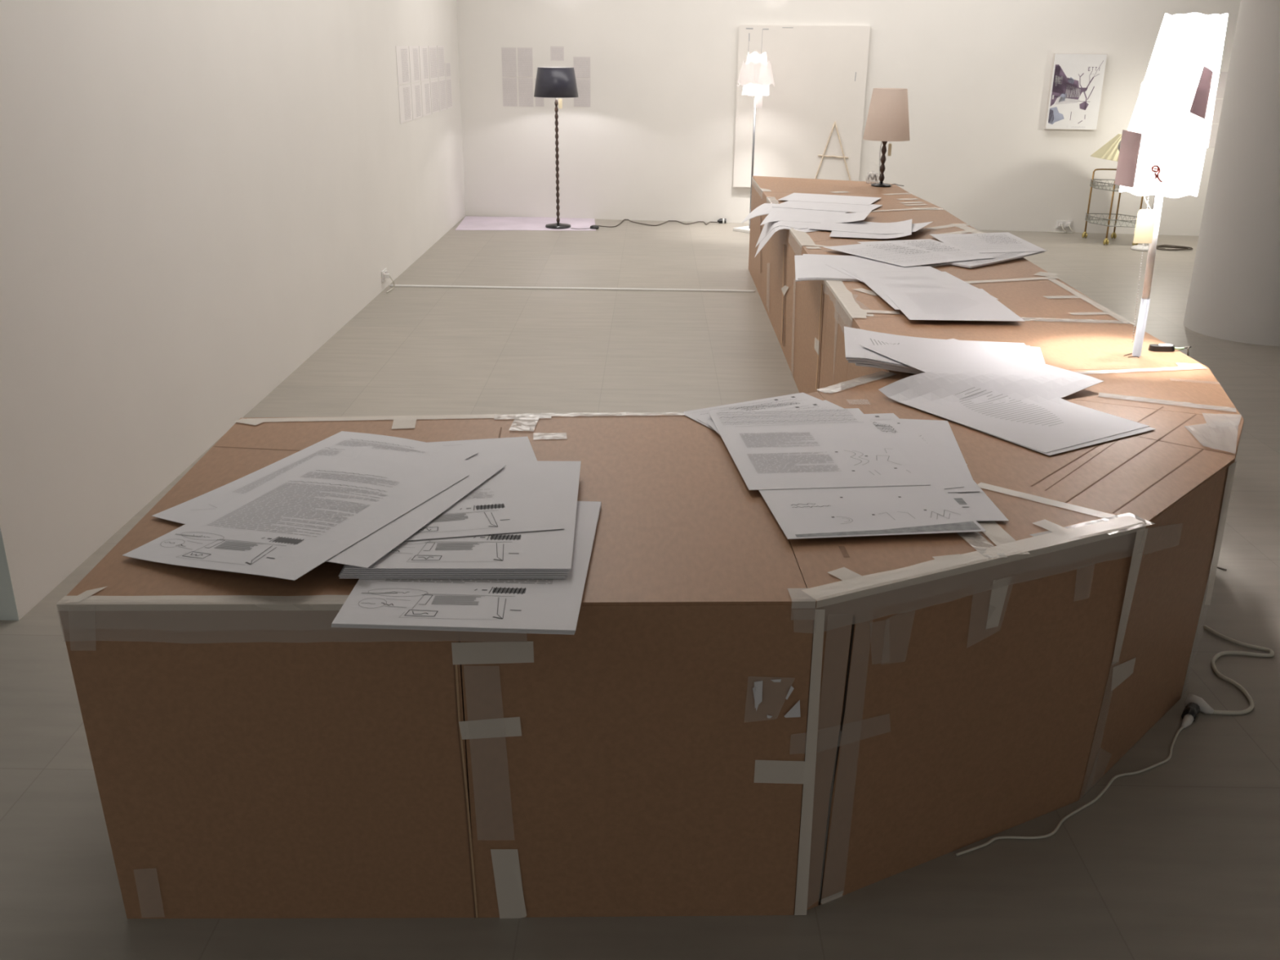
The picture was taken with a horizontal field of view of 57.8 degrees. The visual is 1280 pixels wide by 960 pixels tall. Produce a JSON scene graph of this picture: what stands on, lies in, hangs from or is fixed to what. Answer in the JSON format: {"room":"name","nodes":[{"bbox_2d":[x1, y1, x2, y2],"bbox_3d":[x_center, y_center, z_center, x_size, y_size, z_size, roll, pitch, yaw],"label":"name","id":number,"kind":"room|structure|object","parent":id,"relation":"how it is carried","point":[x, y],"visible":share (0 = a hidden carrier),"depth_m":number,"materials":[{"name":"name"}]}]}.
{"room":"art gallery","nodes":[
{"label":"art gallery","id":0,"kind":"room"},
{"bbox_2d":[0,0,465,620],"bbox_3d":[-1.946,-2.695,7.242,0.280,3.200,9.195,1,21,0],"label":"wall","id":1,"kind":"structure","parent":0,"point":[197,197],"depth_m":4.58,"materials":[{"name":"white paint"}]},
{"bbox_2d":[381,268,394,293],"bbox_3d":[-1.777,-1.405,8.169,0.073,0.134,0.225,1,21,0],"label":"power outlet","id":2,"kind":"object","parent":1,"relation":"attached to","point":[384,275],"visible":1,"depth_m":8.15,"materials":[{"name":"white plastic"}]},
{"bbox_2d":[395,45,410,84],"bbox_3d":[-1.786,-3.130,8.741,0.002,0.270,0.460,1,21,0],"label":"page","id":3,"kind":"object","parent":1,"relation":"attached to","point":[402,51],"visible":1,"depth_m":8.72,"materials":[{"name":"paper"}]},
{"bbox_2d":[398,84,412,124],"bbox_3d":[-1.788,-2.871,8.838,0.002,0.268,0.460,1,21,0],"label":"page","id":4,"kind":"object","parent":1,"relation":"attached to","point":[404,91],"visible":1,"depth_m":8.82,"materials":[{"name":"paper"}]},
{"bbox_2d":[408,45,420,83],"bbox_3d":[-1.780,-3.286,9.157,0.002,0.270,0.390,1,21,0],"label":"page","id":5,"kind":"object","parent":1,"relation":"attached to","point":[414,57],"visible":1,"depth_m":9.14,"materials":[{"name":"paper"}]},
{"bbox_2d":[410,82,422,119],"bbox_3d":[-1.783,-3.028,9.254,0.002,0.268,0.390,1,21,0],"label":"page","id":6,"kind":"object","parent":1,"relation":"attached to","point":[415,87],"visible":1,"depth_m":9.24,"materials":[{"name":"paper"}]},
{"bbox_2d":[418,45,429,81],"bbox_3d":[-1.775,-3.431,9.541,0.002,0.270,0.390,1,21,0],"label":"page","id":7,"kind":"object","parent":1,"relation":"attached to","point":[423,50],"visible":1,"depth_m":9.53,"materials":[{"name":"paper"}]},
{"bbox_2d":[421,80,431,116],"bbox_3d":[-1.778,-3.172,9.638,0.002,0.268,0.390,1,21,0],"label":"page","id":8,"kind":"object","parent":1,"relation":"attached to","point":[425,86],"visible":1,"depth_m":9.63,"materials":[{"name":"paper"}]},
{"bbox_2d":[428,45,438,79],"bbox_3d":[-1.770,-3.575,9.924,0.002,0.270,0.390,1,21,0],"label":"page","id":9,"kind":"object","parent":1,"relation":"attached to","point":[433,58],"visible":1,"depth_m":9.91,"materials":[{"name":"paper"}]},
{"bbox_2d":[430,79,439,114],"bbox_3d":[-1.772,-3.317,10.022,0.002,0.268,0.390,1,21,0],"label":"page","id":10,"kind":"object","parent":1,"relation":"attached to","point":[434,91],"visible":1,"depth_m":10.01,"materials":[{"name":"paper"}]},
{"bbox_2d":[436,45,445,78],"bbox_3d":[-1.765,-3.713,10.289,0.002,0.270,0.350,1,21,0],"label":"page","id":11,"kind":"object","parent":1,"relation":"attached to","point":[440,49],"visible":1,"depth_m":10.28,"materials":[{"name":"paper"}]},
{"bbox_2d":[438,78,446,111],"bbox_3d":[-1.768,-3.454,10.387,0.002,0.268,0.350,1,21,0],"label":"page","id":12,"kind":"object","parent":1,"relation":"attached to","point":[442,82],"visible":1,"depth_m":10.38,"materials":[{"name":"paper"}]},
{"bbox_2d":[444,62,451,77],"bbox_3d":[-1.762,-3.767,10.638,0.002,0.125,0.300,1,21,0],"label":"page","id":13,"kind":"object","parent":1,"relation":"attached to","point":[447,65],"visible":1,"depth_m":10.62,"materials":[{"name":"paper"}]},
{"bbox_2d":[445,77,452,109],"bbox_3d":[-1.764,-3.576,10.709,0.002,0.268,0.300,1,21,0],"label":"page","id":14,"kind":"object","parent":1,"relation":"attached to","point":[448,81],"visible":1,"depth_m":10.71,"materials":[{"name":"paper"}]},
{"bbox_2d":[0,215,1279,959],"bbox_3d":[1.241,-0.032,4.941,16.400,0.100,16.300,1,21,0],"label":"floor","id":15,"kind":"structure","parent":0,"point":[1179,858],"depth_m":2.93,"materials":[{"name":"stone"}]},
{"bbox_2d":[455,216,595,231],"bbox_3d":[-1.086,-2.487,11.247,1.354,0.003,0.921,1,21,0],"label":"sheet","id":16,"kind":"object","parent":15,"relation":"on","point":[468,223],"visible":1,"depth_m":11.25,"materials":[{"name":"paper"}]},
{"bbox_2d":[389,284,755,292],"bbox_3d":[-0.488,-1.367,8.283,2.619,0.018,0.028,1,21,1],"label":"cable","id":17,"kind":"object","parent":15,"relation":"on","point":[402,286],"visible":1,"depth_m":8.28,"materials":[{"name":"plastic"}]},
{"bbox_2d":[533,66,725,229],"bbox_3d":[-0.093,-3.170,11.059,1.878,1.446,0.524,-6,22,-18],"label":"floor lamp","id":18,"kind":"object","parent":15,"relation":"on","point":[555,82],"visible":1,"depth_m":10.49,"materials":[{"name":"fabric"}]},
{"bbox_2d":[590,225,599,229],"bbox_3d":[-0.431,-2.398,10.980,0.088,0.034,0.088,1,21,0],"label":"switch","id":19,"kind":"object","parent":18,"relation":"attached to","point":[593,227],"depth_m":10.95,"materials":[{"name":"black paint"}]},
{"bbox_2d":[56,175,1244,918],"bbox_3d":[0.973,-0.597,5.310,2.586,0.732,7.544,7,22,16],"label":"table","id":20,"kind":"object","parent":15,"relation":"on","point":[737,717],"depth_m":2.29,"materials":[{"name":"brown"}]},
{"bbox_2d":[122,454,468,580],"bbox_3d":[-0.694,0.068,2.421,0.420,0.034,0.594,9,22,22],"label":"paper sheet","id":21,"kind":"object","parent":20,"relation":"on","point":[296,521],"visible":1,"depth_m":2.38,"materials":[{"name":"white"}]},
{"bbox_2d":[151,431,478,524],"bbox_3d":[-0.707,0.005,2.597,0.420,0.033,0.594,11,23,26],"label":"paper sheet","id":22,"kind":"object","parent":20,"relation":"on","point":[184,513],"visible":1,"depth_m":2.73,"materials":[{"name":"white"}]},
{"bbox_2d":[325,447,506,568],"bbox_3d":[-0.604,0.051,2.467,0.420,0.029,0.594,8,22,18],"label":"paper sheet","id":23,"kind":"object","parent":20,"relation":"on","point":[365,553],"visible":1,"depth_m":2.44,"materials":[{"name":"white"}]},
{"bbox_2d":[331,504,601,635],"bbox_3d":[-0.308,0.153,2.264,0.440,0.002,0.608,1,21,0],"label":"paper sheet","id":24,"kind":"object","parent":20,"relation":"on","point":[601,504],"visible":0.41,"depth_m":1.99,"materials":[{"name":"white"}]},
{"bbox_2d":[331,502,601,633],"bbox_3d":[-0.308,0.151,2.262,0.439,0.002,0.607,1,21,0],"label":"paper sheet","id":25,"kind":"object","parent":24,"relation":"on","point":[601,503],"visible":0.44,"depth_m":1.98,"materials":[{"name":"white"}]},
{"bbox_2d":[331,501,600,631],"bbox_3d":[-0.307,0.148,2.260,0.437,0.003,0.606,1,21,0],"label":"paper sheet","id":26,"kind":"object","parent":25,"relation":"on","point":[513,604],"visible":0.55,"depth_m":2.08,"materials":[{"name":"white"}]},
{"bbox_2d":[339,574,565,578],"bbox_3d":[-0.354,0.078,2.434,0.438,0.002,0.607,1,21,0],"label":"paper sheet","id":27,"kind":"object","parent":26,"relation":"on","point":[340,577],"visible":0.1,"depth_m":2.16,"materials":[{"name":"white"}]},
{"bbox_2d":[338,564,564,577],"bbox_3d":[-0.354,0.075,2.434,0.436,0.002,0.605,1,21,0],"label":"paper sheet","id":28,"kind":"object","parent":27,"relation":"on","point":[340,575],"visible":0.05,"depth_m":2.16,"materials":[{"name":"white"}]},
{"bbox_2d":[340,565,567,574],"bbox_3d":[-0.351,0.071,2.434,0.438,0.002,0.607,1,21,0],"label":"paper sheet","id":29,"kind":"object","parent":28,"relation":"on","point":[342,573],"visible":0.1,"depth_m":2.16,"materials":[{"name":"white"}]},
{"bbox_2d":[342,571,568,573],"bbox_3d":[-0.347,0.068,2.434,0.438,0.002,0.607,1,21,0],"label":"paper sheet","id":30,"kind":"object","parent":29,"relation":"on","point":[343,571],"visible":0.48,"depth_m":2.16,"materials":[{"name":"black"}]},
{"bbox_2d":[342,564,569,571],"bbox_3d":[-0.347,0.064,2.434,0.439,0.002,0.607,1,21,0],"label":"paper sheet","id":31,"kind":"object","parent":30,"relation":"on","point":[344,570],"visible":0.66,"depth_m":2.16,"materials":[{"name":"white"}]},
{"bbox_2d":[344,461,581,569],"bbox_3d":[-0.344,0.060,2.434,0.437,0.002,0.606,1,21,0],"label":"paper sheet","id":32,"kind":"object","parent":31,"relation":"on","point":[549,549],"visible":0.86,"depth_m":2.24,"materials":[{"name":"white"}]},
{"bbox_2d":[353,436,564,541],"bbox_3d":[-0.421,0.009,2.560,0.420,0.001,0.594,-4,21,-12],"label":"paper sheet","id":33,"kind":"object","parent":32,"relation":"on","point":[517,498],"visible":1,"depth_m":2.47,"materials":[{"name":"white"}]},
{"bbox_2d":[683,392,822,430],"bbox_3d":[0.437,-0.128,3.038,0.420,0.001,0.594,-11,23,-27],"label":"paper sheet","id":34,"kind":"object","parent":20,"relation":"on","point":[801,397],"visible":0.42,"depth_m":3.25,"materials":[{"name":"white"}]},
{"bbox_2d":[697,400,842,427],"bbox_3d":[0.473,-0.101,2.965,0.420,0.001,0.594,-9,23,-25],"label":"paper sheet","id":35,"kind":"object","parent":34,"relation":"on","point":[824,404],"visible":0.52,"depth_m":3.23,"materials":[{"name":"white"}]},
{"bbox_2d":[900,418,973,479],"bbox_3d":[0.587,-0.067,2.871,0.420,0.001,0.594,3,21,6],"label":"paper sheet","id":36,"kind":"object","parent":35,"relation":"on","point":[942,431],"visible":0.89,"depth_m":3.03,"materials":[{"name":"white"}]},
{"bbox_2d":[915,432,1008,520],"bbox_3d":[0.564,-0.017,2.735,0.420,0.001,0.594,0,21,-2],"label":"paper sheet","id":37,"kind":"object","parent":36,"relation":"on","point":[981,508],"visible":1,"depth_m":2.59,"materials":[{"name":"white"}]},
{"bbox_2d":[948,492,968,506],"bbox_3d":[0.493,-0.044,2.800,0.420,0.001,0.594,-1,21,-3],"label":"paper sheet","id":38,"kind":"object","parent":37,"relation":"on","point":[955,495],"visible":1,"depth_m":2.58,"materials":[{"name":"white"}]},
{"bbox_2d":[864,413,979,493],"bbox_3d":[0.523,-0.071,2.869,0.420,0.001,0.594,-2,21,-7],"label":"paper sheet","id":39,"kind":"object","parent":38,"relation":"on","point":[889,424],"visible":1,"depth_m":2.92,"materials":[{"name":"white"}]},
{"bbox_2d":[706,422,964,488],"bbox_3d":[0.458,-0.068,2.856,0.420,0.001,0.594,-5,21,-14],"label":"paper sheet","id":40,"kind":"object","parent":39,"relation":"on","point":[944,480],"visible":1,"depth_m":2.74,"materials":[{"name":"white"}]},
{"bbox_2d":[758,439,986,539],"bbox_3d":[0.473,0.008,2.649,0.420,0.001,0.594,-2,21,-7],"label":"paper sheet","id":41,"kind":"object","parent":40,"relation":"on","point":[868,511],"visible":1,"depth_m":2.49,"materials":[{"name":"white"}]},
{"bbox_2d":[707,408,930,490],"bbox_3d":[0.424,-0.088,2.899,0.420,0.001,0.594,-2,21,-6],"label":"paper sheet","id":42,"kind":"object","parent":41,"relation":"on","point":[806,448],"visible":1,"depth_m":2.86,"materials":[{"name":"white"}]},
{"bbox_2d":[754,226,821,257],"bbox_3d":[0.885,-1.365,6.648,0.420,0.222,0.594,-15,25,-35],"label":"paper sheet","id":43,"kind":"object","parent":20,"relation":"on","point":[765,240],"visible":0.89,"depth_m":6.54,"materials":[{"name":"white"}]},
{"bbox_2d":[755,221,819,247],"bbox_3d":[0.907,-1.419,6.734,0.420,0.189,0.594,-11,23,-27],"label":"paper sheet","id":44,"kind":"object","parent":43,"relation":"on","point":[768,227],"visible":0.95,"depth_m":6.59,"materials":[{"name":"white"}]},
{"bbox_2d":[760,210,871,225],"bbox_3d":[1.032,-1.535,6.782,0.594,0.061,0.420,7,21,15],"label":"paper sheet","id":45,"kind":"object","parent":44,"relation":"on","point":[775,215],"visible":1,"depth_m":6.78,"materials":[{"name":"white"}]},
{"bbox_2d":[741,203,848,223],"bbox_3d":[0.960,-1.613,7.098,0.594,0.080,0.420,11,23,26],"label":"paper sheet","id":46,"kind":"object","parent":20,"relation":"on","point":[766,208],"visible":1,"depth_m":7.08,"materials":[{"name":"white"}]},
{"bbox_2d":[771,200,882,213],"bbox_3d":[1.176,-1.716,7.260,0.594,0.003,0.420,10,22,23],"label":"paper sheet","id":47,"kind":"object","parent":20,"relation":"on","point":[854,208],"visible":0.96,"depth_m":7.22,"materials":[{"name":"white"}]},
{"bbox_2d":[794,255,860,281],"bbox_3d":[0.916,-0.959,5.262,0.420,0.015,0.594,3,21,6],"label":"paper sheet","id":48,"kind":"object","parent":20,"relation":"on","point":[797,259],"visible":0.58,"depth_m":5.10,"materials":[{"name":"white"}]},
{"bbox_2d":[797,253,882,279],"bbox_3d":[0.940,-0.963,5.257,0.420,0.012,0.594,4,21,9],"label":"paper sheet","id":49,"kind":"object","parent":48,"relation":"on","point":[812,265],"visible":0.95,"depth_m":5.31,"materials":[{"name":"white"}]},
{"bbox_2d":[777,192,880,204],"bbox_3d":[1.244,-1.841,7.586,0.594,0.001,0.420,8,22,20],"label":"paper sheet","id":50,"kind":"object","parent":20,"relation":"on","point":[857,200],"visible":1,"depth_m":7.57,"materials":[{"name":"white"}]},
{"bbox_2d":[829,218,911,239],"bbox_3d":[1.266,-1.377,6.319,0.420,0.029,0.594,5,21,12],"label":"paper sheet","id":51,"kind":"object","parent":20,"relation":"on","point":[905,227],"visible":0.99,"depth_m":6.17,"materials":[{"name":"white"}]},
{"bbox_2d":[808,218,933,234],"bbox_3d":[1.273,-1.407,6.394,0.594,0.029,0.420,10,23,24],"label":"paper sheet","id":52,"kind":"object","parent":51,"relation":"on","point":[864,227],"visible":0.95,"depth_m":6.39,"materials":[{"name":"white"}]},
{"bbox_2d":[867,173,876,180],"bbox_3d":[1.714,-2.233,8.547,0.100,0.084,0.100,1,21,0],"label":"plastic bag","id":53,"kind":"object","parent":20,"relation":"on","point":[869,175],"visible":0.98,"depth_m":8.54,"materials":[{"name":"plastic"}]},
{"bbox_2d":[826,262,920,282],"bbox_3d":[1.119,-0.897,5.068,0.420,0.001,0.594,-4,21,-13],"label":"paper sheet","id":54,"kind":"object","parent":20,"relation":"on","point":[838,267],"visible":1,"depth_m":5.26,"materials":[{"name":"white"}]},
{"bbox_2d":[841,266,978,288],"bbox_3d":[1.159,-0.857,4.958,0.420,0.001,0.594,-3,21,-9],"label":"paper sheet","id":55,"kind":"object","parent":54,"relation":"on","point":[917,268],"visible":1,"depth_m":5.17,"materials":[{"name":"white"}]},
{"bbox_2d":[853,271,998,299],"bbox_3d":[1.178,-0.814,4.839,0.420,0.001,0.594,-2,21,-6],"label":"paper sheet","id":56,"kind":"object","parent":55,"relation":"on","point":[881,275],"visible":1,"depth_m":5.03,"materials":[{"name":"white"}]},
{"bbox_2d":[861,279,972,309],"bbox_3d":[1.163,-0.750,4.667,0.420,0.001,0.594,0,21,-2],"label":"paper sheet","id":57,"kind":"object","parent":56,"relation":"on","point":[875,285],"visible":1,"depth_m":4.84,"materials":[{"name":"white"}]},
{"bbox_2d":[880,287,1025,321],"bbox_3d":[1.194,-0.685,4.489,0.420,0.001,0.594,1,21,0],"label":"paper sheet","id":58,"kind":"object","parent":57,"relation":"on","point":[916,304],"visible":1,"depth_m":4.46,"materials":[{"name":"white"}]},
{"bbox_2d":[862,88,910,186],"bbox_3d":[1.757,-2.438,8.261,0.330,0.669,0.330,1,21,0],"label":"table lamp","id":59,"kind":"object","parent":20,"relation":"on","point":[887,118],"visible":1,"depth_m":8.11,"materials":[{"name":"fabric"}]},
{"bbox_2d":[855,363,920,373],"bbox_3d":[0.975,-0.399,3.713,0.594,0.036,0.420,3,21,5],"label":"paper sheet","id":60,"kind":"object","parent":20,"relation":"on","point":[856,364],"visible":0.02,"depth_m":3.53,"materials":[{"name":"white"}]},
{"bbox_2d":[848,360,924,373],"bbox_3d":[0.960,-0.403,3.708,0.594,0.036,0.420,3,21,7],"label":"paper sheet","id":61,"kind":"object","parent":60,"relation":"on","point":[849,362],"visible":0.05,"depth_m":3.53,"materials":[{"name":"white"}]},
{"bbox_2d":[846,359,919,370],"bbox_3d":[0.958,-0.408,3.703,0.594,0.035,0.420,4,21,8],"label":"paper sheet","id":62,"kind":"object","parent":61,"relation":"on","point":[846,359],"visible":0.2,"depth_m":3.53,"materials":[{"name":"white"}]},
{"bbox_2d":[845,345,1030,368],"bbox_3d":[0.960,-0.407,3.688,0.594,0.033,0.420,4,21,10],"label":"paper sheet","id":63,"kind":"object","parent":62,"relation":"on","point":[871,360],"visible":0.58,"depth_m":3.53,"materials":[{"name":"white"}]},
{"bbox_2d":[853,328,1045,367],"bbox_3d":[0.978,-0.407,3.680,0.594,0.031,0.420,5,21,13],"label":"paper sheet","id":64,"kind":"object","parent":63,"relation":"on","point":[1036,352],"visible":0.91,"depth_m":3.73,"materials":[{"name":"white"}]},
{"bbox_2d":[844,326,1035,365],"bbox_3d":[0.953,-0.415,3.696,0.594,0.031,0.420,4,21,8],"label":"paper sheet","id":65,"kind":"object","parent":64,"relation":"on","point":[852,349],"visible":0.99,"depth_m":3.79,"materials":[{"name":"white"}]},
{"bbox_2d":[920,262,949,266],"bbox_3d":[1.450,-1.088,5.601,0.594,0.010,0.420,-9,23,-25],"label":"paper sheet","id":66,"kind":"object","parent":20,"relation":"on","point":[940,264],"visible":0.1,"depth_m":5.35,"materials":[{"name":"white"}]},
{"bbox_2d":[942,251,1044,267],"bbox_3d":[1.603,-1.098,5.605,0.594,0.021,0.420,-16,26,-37],"label":"paper sheet","id":67,"kind":"object","parent":66,"relation":"on","point":[999,257],"visible":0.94,"depth_m":5.45,"materials":[{"name":"white"}]},
{"bbox_2d":[857,239,995,259],"bbox_3d":[1.390,-1.126,5.668,0.420,0.003,0.594,-6,22,-16],"label":"paper sheet","id":68,"kind":"object","parent":67,"relation":"on","point":[928,244],"visible":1,"depth_m":5.73,"materials":[{"name":"white"}]},
{"bbox_2d":[824,241,972,266],"bbox_3d":[1.230,-1.088,5.561,0.420,0.001,0.594,-11,23,-27],"label":"paper sheet","id":69,"kind":"object","parent":68,"relation":"on","point":[891,252],"visible":1,"depth_m":5.54,"materials":[{"name":"white"}]},
{"bbox_2d":[929,232,1047,253],"bbox_3d":[1.754,-1.207,5.880,0.440,0.015,0.608,1,21,0],"label":"paper sheet","id":70,"kind":"object","parent":67,"relation":"on","point":[988,242],"visible":1,"depth_m":5.87,"materials":[{"name":"white"}]},
{"bbox_2d":[892,366,1155,455],"bbox_3d":[1.036,-0.206,3.204,0.420,0.039,0.594,-12,24,-30],"label":"paper sheet","id":71,"kind":"object","parent":20,"relation":"on","point":[1146,428],"visible":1,"depth_m":2.99,"materials":[{"name":"white"}]},
{"bbox_2d":[878,364,1148,453],"bbox_3d":[1.025,-0.214,3.217,0.420,0.042,0.594,-12,24,-31],"label":"paper sheet","id":72,"kind":"object","parent":71,"relation":"on","point":[1043,421],"visible":1,"depth_m":3.23,"materials":[{"name":"white"}]},
{"bbox_2d":[860,338,1102,398],"bbox_3d":[1.031,-0.345,3.543,0.420,0.063,0.594,-12,24,-30],"label":"paper sheet","id":73,"kind":"object","parent":72,"relation":"on","point":[950,353],"visible":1,"depth_m":3.58,"materials":[{"name":"white"}]},
{"bbox_2d":[1114,13,1228,356],"bbox_3d":[1.604,-0.572,3.760,0.297,1.749,0.259,1,21,0],"label":"table lamp","id":74,"kind":"object","parent":20,"relation":"on","point":[1165,142],"visible":0.93,"depth_m":3.48,"materials":[{"name":"white fabric"}]},
{"bbox_2d":[1147,343,1226,570],"bbox_3d":[1.874,-0.078,3.938,0.376,0.742,0.102,18,27,38],"label":"power cord","id":75,"kind":"object","parent":20,"relation":"on","point":[1153,347],"visible":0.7,"depth_m":3.88,"materials":[{"name":"black paint"}]},
{"bbox_2d":[1147,343,1174,351],"bbox_3d":[1.754,-0.447,3.893,0.086,0.022,0.038,1,21,0],"label":"switch","id":76,"kind":"object","parent":75,"relation":"attached to","point":[1153,347],"depth_m":3.88,"materials":[{"name":"black plastic"}]},
{"bbox_2d":[733,52,774,232],"bbox_3d":[1.045,-3.089,10.653,0.300,1.585,0.291,17,26,37],"label":"floor lamp","id":77,"kind":"object","parent":15,"relation":"on","point":[756,75],"visible":0.98,"depth_m":10.38,"materials":[{"name":"white plastic"}]},
{"bbox_2d":[955,702,1199,856],"bbox_3d":[1.103,0.717,2.769,0.981,0.035,0.096,-15,26,-35],"label":"power flex","id":78,"kind":"object","parent":15,"relation":"on","point":[1191,711],"visible":1,"depth_m":2.80,"materials":[{"name":"white plastic"}]},
{"bbox_2d":[1081,168,1143,245],"bbox_3d":[4.298,-2.458,10.426,0.447,0.628,0.479,1,21,0],"label":"trolley","id":79,"kind":"object","parent":15,"relation":"on","point":[1113,235],"visible":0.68,"depth_m":10.50,"materials":[{"name":"gold metal"}]},
{"bbox_2d":[1089,178,1119,191],"bbox_3d":[4.300,-2.631,10.355,0.447,0.063,0.447,1,21,0],"label":"tray","id":80,"kind":"object","parent":79,"relation":"on","point":[1091,184],"depth_m":10.38,"materials":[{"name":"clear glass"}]},
{"bbox_2d":[1090,133,1121,188],"bbox_3d":[4.287,-2.825,10.271,0.567,0.464,0.567,1,21,0],"label":"lamp","id":81,"kind":"object","parent":79,"relation":"on","point":[1109,151],"visible":0.28,"depth_m":10.15,"materials":[{"name":"yellow fabric"}]},
{"bbox_2d":[1084,213,1137,227],"bbox_3d":[4.297,-2.346,10.463,0.447,0.063,0.447,1,21,0],"label":"tray","id":82,"kind":"object","parent":79,"relation":"on","point":[1086,219],"depth_m":10.49,"materials":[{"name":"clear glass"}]},
{"bbox_2d":[1117,141,1120,151],"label":"reading lamp","id":83,"kind":"object","parent":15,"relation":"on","point":[1119,144],"depth_m":9.85,"materials":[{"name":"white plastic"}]},
{"bbox_2d":[1130,243,1148,251],"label":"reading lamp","id":84,"kind":"object","parent":15,"relation":"on","point":[1139,247],"depth_m":10.12,"materials":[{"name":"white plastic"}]},
{"bbox_2d":[1151,195,1155,209],"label":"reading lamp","id":85,"kind":"object","parent":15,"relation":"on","point":[1154,195],"depth_m":10.02,"materials":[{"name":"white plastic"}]},
{"bbox_2d":[1146,244,1192,250],"bbox_3d":[4.637,-2.049,10.216,0.455,0.018,0.251,1,21,0],"label":"coiled cord","id":86,"kind":"object","parent":15,"relation":"on","point":[1159,246],"visible":0.83,"depth_m":10.23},
{"bbox_2d":[1184,625,1274,715],"bbox_3d":[1.669,0.535,3.260,0.197,0.038,0.541,12,23,27],"label":"extension cord","id":87,"kind":"object","parent":15,"relation":"on","point":[1205,708],"visible":0.99,"depth_m":3.23,"materials":[{"name":"white plastic"}]},
{"bbox_2d":[456,0,1240,235],"bbox_3d":[3.566,-3.929,10.666,11.300,3.200,0.200,3,21,7],"label":"wall","id":88,"kind":"structure","parent":0,"point":[655,140],"depth_m":10.97,"materials":[{"name":"white paint"}]},
{"bbox_2d":[501,47,516,76],"bbox_3d":[-1.263,-4.032,11.181,0.145,0.268,0.002,3,21,7],"label":"page","id":89,"kind":"object","parent":88,"relation":"attached to","point":[508,56],"visible":1,"depth_m":11.18,"materials":[{"name":"grey paper"}]},
{"bbox_2d":[502,77,517,106],"bbox_3d":[-1.266,-3.776,11.278,0.145,0.268,0.002,3,21,7],"label":"page","id":90,"kind":"object","parent":88,"relation":"attached to","point":[509,84],"visible":1,"depth_m":11.28,"materials":[{"name":"grey paper"}]},
{"bbox_2d":[517,47,533,77],"bbox_3d":[-1.106,-4.024,11.163,0.147,0.268,0.002,3,21,7],"label":"page","id":91,"kind":"object","parent":88,"relation":"attached to","point":[525,64],"visible":1,"depth_m":11.16,"materials":[{"name":"grey paper"}]},
{"bbox_2d":[518,77,533,106],"bbox_3d":[-1.109,-3.768,11.259,0.147,0.268,0.002,3,21,7],"label":"page","id":92,"kind":"object","parent":88,"relation":"attached to","point":[526,99],"visible":1,"depth_m":11.26,"materials":[{"name":"grey paper"}]},
{"bbox_2d":[534,78,543,106],"bbox_3d":[-0.977,-3.760,11.244,0.086,0.260,0.002,3,21,7],"label":"page","id":93,"kind":"object","parent":88,"relation":"attached to","point":[539,100],"visible":0.38,"depth_m":11.27,"materials":[{"name":"grey paper"}]},
{"bbox_2d":[550,46,564,61],"bbox_3d":[-0.793,-4.084,11.097,0.131,0.130,0.002,3,21,7],"label":"page","id":94,"kind":"object","parent":88,"relation":"attached to","point":[557,53],"visible":1,"depth_m":11.10,"materials":[{"name":"grey paper"}]},
{"bbox_2d":[573,56,590,78],"bbox_3d":[-0.557,-3.958,11.112,0.165,0.191,0.002,3,21,7],"label":"page","id":95,"kind":"object","parent":88,"relation":"attached to","point":[581,65],"visible":0.96,"depth_m":11.11,"materials":[{"name":"grey paper"}]},
{"bbox_2d":[573,78,590,106],"bbox_3d":[-0.559,-3.740,11.194,0.165,0.260,0.002,3,21,7],"label":"page","id":96,"kind":"object","parent":88,"relation":"attached to","point":[583,84],"visible":0.86,"depth_m":11.19,"materials":[{"name":"grey paper"}]},
{"bbox_2d":[733,25,870,187],"bbox_3d":[1.511,-3.512,10.963,1.200,1.468,0.060,3,21,7],"label":"canvas painting","id":97,"kind":"object","parent":88,"relation":"attached to","point":[809,125],"visible":0.88,"depth_m":10.93},
{"bbox_2d":[1047,220,1075,233],"bbox_3d":[4.009,-2.410,11.027,0.250,0.108,0.073,3,21,7],"label":"power outlet","id":98,"kind":"object","parent":88,"relation":"attached to","point":[1060,224],"visible":1,"depth_m":11.03,"materials":[{"name":"white plastic"}]},
{"bbox_2d":[1044,53,1107,129],"bbox_3d":[3.988,-3.554,10.612,0.460,0.660,0.051,3,21,7],"label":"framed poster","id":99,"kind":"object","parent":88,"relation":"attached to","point":[1077,80],"visible":1,"depth_m":10.59,"materials":[{"name":"paper"}]},
{"bbox_2d":[1208,124,1218,147],"bbox_3d":[5.242,-3.153,10.617,0.320,0.205,0.002,3,21,7],"label":"page","id":100,"kind":"object","parent":88,"relation":"attached to","point":[1214,130],"visible":0.29,"depth_m":10.62,"materials":[{"name":"grey paper"}]},
{"bbox_2d":[1212,99,1222,123],"bbox_3d":[5.244,-3.354,10.541,0.320,0.208,0.002,3,21,7],"label":"page","id":101,"kind":"object","parent":88,"relation":"attached to","point":[1218,103],"visible":0.29,"depth_m":10.54,"materials":[{"name":"grey paper"}]},
{"bbox_2d":[1215,71,1227,97],"bbox_3d":[5.246,-3.566,10.461,0.320,0.227,0.002,3,21,7],"label":"page","id":102,"kind":"object","parent":88,"relation":"attached to","point":[1222,79],"visible":0.29,"depth_m":10.46,"materials":[{"name":"grey paper"}]},
{"bbox_2d":[1183,0,1279,346],"bbox_3d":[3.903,-2.440,6.724,0.860,3.200,0.860,1,21,0],"label":"column","id":103,"kind":"structure","parent":0,"point":[1234,292],"depth_m":6.80,"materials":[{"name":"paint"}]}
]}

